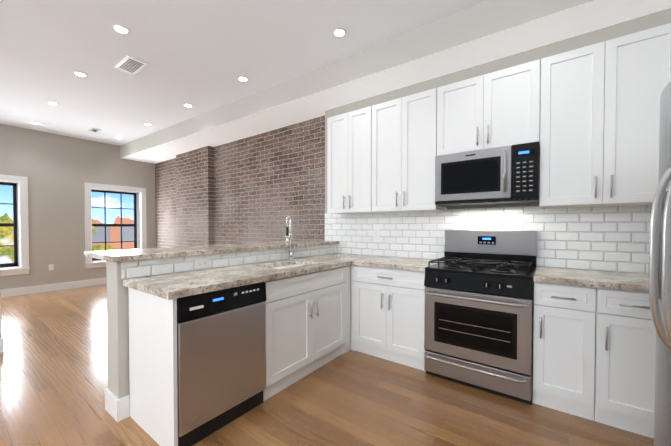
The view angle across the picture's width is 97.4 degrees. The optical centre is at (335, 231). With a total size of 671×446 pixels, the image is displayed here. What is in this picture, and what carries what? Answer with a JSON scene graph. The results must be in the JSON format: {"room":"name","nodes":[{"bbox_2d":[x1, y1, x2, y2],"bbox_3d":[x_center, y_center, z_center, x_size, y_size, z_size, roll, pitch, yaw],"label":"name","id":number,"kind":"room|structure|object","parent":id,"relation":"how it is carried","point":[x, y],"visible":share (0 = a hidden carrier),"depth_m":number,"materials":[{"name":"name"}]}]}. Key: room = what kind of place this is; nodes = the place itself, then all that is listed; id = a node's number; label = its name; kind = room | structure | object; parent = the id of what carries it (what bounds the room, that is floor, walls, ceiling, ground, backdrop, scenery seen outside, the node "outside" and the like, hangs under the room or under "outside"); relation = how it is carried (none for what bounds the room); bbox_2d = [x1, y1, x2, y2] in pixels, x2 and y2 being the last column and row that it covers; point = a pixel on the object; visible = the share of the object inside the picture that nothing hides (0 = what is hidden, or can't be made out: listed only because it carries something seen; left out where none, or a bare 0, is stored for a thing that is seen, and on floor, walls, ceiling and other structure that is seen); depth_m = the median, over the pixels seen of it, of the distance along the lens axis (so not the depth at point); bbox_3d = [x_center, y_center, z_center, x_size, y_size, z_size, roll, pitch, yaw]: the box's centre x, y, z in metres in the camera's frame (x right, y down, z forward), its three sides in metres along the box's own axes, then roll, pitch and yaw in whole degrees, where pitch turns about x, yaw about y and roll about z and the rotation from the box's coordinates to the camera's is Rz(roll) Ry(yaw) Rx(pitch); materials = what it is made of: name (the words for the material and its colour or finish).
{"room":"kitchen","nodes":[
{"label":"kitchen","id":0,"kind":"room"},
{"bbox_2d":[0,294,3,352],"bbox_3d":[-4.679,-0.299,1.266,0.174,3.075,4.294,1,1,36],"label":"wall","id":1,"kind":"structure","parent":0,"point":[1,343],"depth_m":2.96,"materials":[{"name":"beige paint"}]},
{"bbox_2d":[0,124,155,297],"bbox_3d":[-6.656,-0.351,4.481,0.314,3.075,7.120,1,1,36],"label":"wall","id":2,"kind":"structure","parent":0,"point":[57,170],"depth_m":5.85,"materials":[{"name":"beige paint"}]},
{"bbox_2d":[0,174,29,275],"bbox_3d":[-6.173,-0.103,5.113,0.325,1.800,1.170,1,1,36],"label":"window","id":3,"kind":"structure","parent":2,"relation":"in","point":[20,264],"depth_m":5.45,"materials":[{"name":"white wood"}]},
{"bbox_2d":[49,264,53,269],"bbox_3d":[-5.545,0.701,5.754,0.008,0.115,0.070,1,1,36],"label":"outlet","id":4,"kind":"object","parent":2,"relation":"attached to","point":[51,266],"visible":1,"depth_m":5.76,"materials":[{"name":"white plastic"}]},
{"bbox_2d":[84,182,146,268],"bbox_3d":[-4.997,-0.129,6.705,0.325,1.800,1.171,1,1,36],"label":"window","id":5,"kind":"structure","parent":2,"relation":"in","point":[140,227],"depth_m":6.71,"materials":[{"name":"white wood"}]},
{"bbox_2d":[155,115,324,247],"bbox_3d":[-2.351,-0.372,5.790,5.745,3.075,0.340,1,1,36],"label":"brick wall","id":6,"kind":"structure","parent":0,"point":[261,187],"depth_m":5.12,"materials":[{"name":"brown brick"}]},
{"bbox_2d":[0,0,489,145],"bbox_3d":[-2.887,-1.896,1.878,9.600,0.100,7.450,1,1,36],"label":"ceiling","id":7,"kind":"structure","parent":0,"point":[201,56],"depth_m":3.04,"materials":[{"name":"white paint"}]},
{"bbox_2d":[73,71,86,76],"bbox_3d":[-3.036,-1.869,3.512,0.108,0.007,0.108,0,1,-9],"label":"recessed light","id":8,"kind":"object","parent":7,"relation":"in","point":[77,73],"depth_m":3.51,"materials":[{"name":"white"}]},
{"bbox_2d":[88,128,100,132],"bbox_3d":[-4.521,-1.899,5.540,0.260,0.013,0.140,1,1,36],"label":"ceiling vent","id":9,"kind":"object","parent":7,"relation":"in","point":[96,130],"visible":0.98,"depth_m":5.54,"materials":[{"name":"white metal"}]},
{"bbox_2d":[112,24,129,33],"bbox_3d":[-1.972,-1.856,2.714,0.108,0.007,0.108,0,1,-9],"label":"recessed light","id":10,"kind":"object","parent":7,"relation":"in","point":[121,29],"depth_m":2.71,"materials":[{"name":"white"}]},
{"bbox_2d":[115,55,147,73],"bbox_3d":[-2.291,-1.863,3.309,0.380,0.013,0.200,1,1,36],"label":"ceiling vent","id":11,"kind":"object","parent":7,"relation":"in","point":[130,64],"visible":1,"depth_m":3.28,"materials":[{"name":"white metal"}]},
{"bbox_2d":[238,76,247,81],"bbox_3d":[-1.137,-1.871,3.626,0.108,0.007,0.108,0,1,-9],"label":"recessed light","id":12,"kind":"object","parent":7,"relation":"in","point":[241,78],"depth_m":3.62,"materials":[{"name":"white"}]},
{"bbox_2d":[333,28,345,36],"bbox_3d":[0.037,-1.857,2.759,0.108,0.007,0.108,0,1,-9],"label":"recessed light","id":13,"kind":"object","parent":7,"relation":"in","point":[337,32],"depth_m":2.75,"materials":[{"name":"white"}]},
{"bbox_2d":[120,0,670,163],"bbox_3d":[-0.995,-1.747,4.250,9.070,0.274,0.730,1,1,36],"label":"soffit beam","id":14,"kind":"structure","parent":7,"relation":"attached to","point":[488,31],"depth_m":2.91,"materials":[{"name":"beige paint"}]},
{"bbox_2d":[0,284,653,445],"bbox_3d":[-2.887,1.278,1.929,9.600,0.100,7.450,1,1,36],"label":"floor","id":15,"kind":"structure","parent":0,"point":[53,371],"depth_m":2.06,"materials":[{"name":"brown wood"}]},
{"bbox_2d":[105,244,336,421],"bbox_3d":[-0.779,0.695,2.931,0.228,1.035,2.418,1,1,36],"label":"wall","id":16,"kind":"structure","parent":15,"relation":"on","point":[117,399],"depth_m":1.99,"materials":[{"name":"beige paint"}]},
{"bbox_2d":[195,258,208,268],"bbox_3d":[-1.062,0.256,2.349,0.008,0.070,0.115,1,1,36],"label":"outlet","id":17,"kind":"object","parent":16,"relation":"attached to","point":[201,263],"visible":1,"depth_m":2.35,"materials":[{"name":"white plastic"}]},
{"bbox_2d":[84,240,338,261],"bbox_3d":[-0.915,0.157,3.007,0.610,0.036,2.436,1,1,36],"label":"bar","id":18,"kind":"object","parent":16,"relation":"on","point":[135,254],"visible":1,"depth_m":2.41,"materials":[{"name":"beige stone"}]},
{"bbox_2d":[177,282,265,445],"bbox_3d":[-0.899,0.793,2.013,0.579,0.868,0.603,1,1,36],"label":"dishwasher","id":19,"kind":"object","parent":15,"relation":"on","point":[221,358],"visible":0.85,"depth_m":1.79,"materials":[{"name":"silver metal"}]},
{"bbox_2d":[263,264,347,400],"bbox_3d":[-0.446,0.779,2.679,0.612,0.876,1.001,1,1,36],"label":"base cabinet","id":20,"kind":"object","parent":15,"relation":"on","point":[307,323],"depth_m":2.43,"materials":[{"name":"white wood"}]},
{"bbox_2d":[123,253,378,299],"bbox_3d":[-0.416,0.321,2.676,0.660,0.039,2.368,1,1,36],"label":"countertop","id":21,"kind":"structure","parent":20,"relation":"on","point":[175,285],"depth_m":2.08,"materials":[{"name":"beige stone"}]},
{"bbox_2d":[285,216,294,259],"bbox_3d":[-0.468,0.068,3.057,0.060,0.453,0.129,1,1,36],"label":"pull-down faucet","id":22,"kind":"object","parent":21,"relation":"on","point":[288,242],"visible":1,"depth_m":3.04,"materials":[{"name":"silver metal"}]},
{"bbox_2d":[350,265,425,370],"bbox_3d":[0.385,0.771,3.170,1.381,0.875,0.650,1,1,36],"label":"base cabinet","id":23,"kind":"object","parent":15,"relation":"on","point":[387,313],"visible":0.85,"depth_m":2.74,"materials":[{"name":"white wood"}]},
{"bbox_2d":[351,256,443,271],"bbox_3d":[0.656,0.316,2.968,0.717,0.039,0.625,1,1,36],"label":"countertop","id":24,"kind":"structure","parent":23,"relation":"on","point":[414,264],"depth_m":2.83,"materials":[{"name":"beige stone"}]},
{"bbox_2d":[424,230,536,404],"bbox_3d":[1.224,0.607,2.494,0.758,1.225,0.716,1,1,36],"label":"gas range","id":25,"kind":"object","parent":15,"relation":"on","point":[478,309],"visible":1,"depth_m":2.28,"materials":[{"name":"silver metal"}]},
{"bbox_2d":[533,282,655,438],"bbox_3d":[2.080,0.791,1.918,1.297,0.875,0.650,1,1,36],"label":"base cabinet","id":26,"kind":"object","parent":15,"relation":"on","point":[594,349],"visible":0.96,"depth_m":1.88,"materials":[{"name":"white wood"}]},
{"bbox_2d":[533,266,648,291],"bbox_3d":[2.082,0.333,1.915,1.299,0.039,0.625,1,1,36],"label":"countertop","id":27,"kind":"structure","parent":26,"relation":"on","point":[628,281],"depth_m":1.99,"materials":[{"name":"beige stone"}]},
{"bbox_2d":[649,81,670,445],"bbox_3d":[1.317,0.375,0.600,0.904,1.750,0.910,1,1,36],"label":"refrigerator","id":28,"kind":"object","parent":15,"relation":"on","point":[660,267],"visible":1,"depth_m":0.98,"materials":[{"name":"grey metal"}]},
{"bbox_2d":[325,8,670,273],"bbox_3d":[1.362,-0.325,2.906,3.655,3.075,0.129,1,1,36],"label":"wall","id":29,"kind":"structure","parent":0,"point":[611,238],"depth_m":2.58,"materials":[{"name":"white tile"}]},
{"bbox_2d":[327,106,370,213],"bbox_3d":[0.244,-0.769,3.426,0.590,1.114,0.350,1,1,36],"label":"upper cabinet","id":30,"kind":"object","parent":29,"relation":"attached to","point":[349,133],"depth_m":3.27,"materials":[{"name":"white wood"}]},
{"bbox_2d":[371,87,446,212],"bbox_3d":[0.755,-0.763,3.048,0.681,1.114,0.350,1,1,36],"label":"upper cabinet","id":31,"kind":"object","parent":29,"relation":"attached to","point":[404,130],"depth_m":2.88,"materials":[{"name":"white wood"}]},
{"bbox_2d":[439,58,542,154],"bbox_3d":[1.343,-0.999,2.610,0.777,0.627,0.350,1,1,36],"label":"upper cabinet","id":32,"kind":"object","parent":29,"relation":"attached to","point":[504,107],"depth_m":2.43,"materials":[{"name":"white wood"}]},
{"bbox_2d":[435,141,539,206],"bbox_3d":[1.312,-0.460,2.578,0.773,0.439,0.450,1,1,36],"label":"over-the-range microwave","id":33,"kind":"object","parent":32,"relation":"attached to","point":[507,175],"visible":0.98,"depth_m":2.41,"materials":[{"name":"silver metal"}]},
{"bbox_2d":[539,23,670,207],"bbox_3d":[1.948,-0.748,2.167,0.724,1.114,0.350,1,1,36],"label":"upper cabinet","id":34,"kind":"object","parent":29,"relation":"attached to","point":[587,118],"depth_m":2.03,"materials":[{"name":"white wood"}]},
{"label":"outside","id":35,"kind":"structure","parent":0,"visible":0},
{"bbox_2d":[0,185,133,263],"bbox_3d":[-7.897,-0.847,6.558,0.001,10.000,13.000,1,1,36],"label":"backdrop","id":36,"kind":"structure","parent":35,"point":[113,202],"depth_m":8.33,"materials":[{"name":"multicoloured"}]}
]}

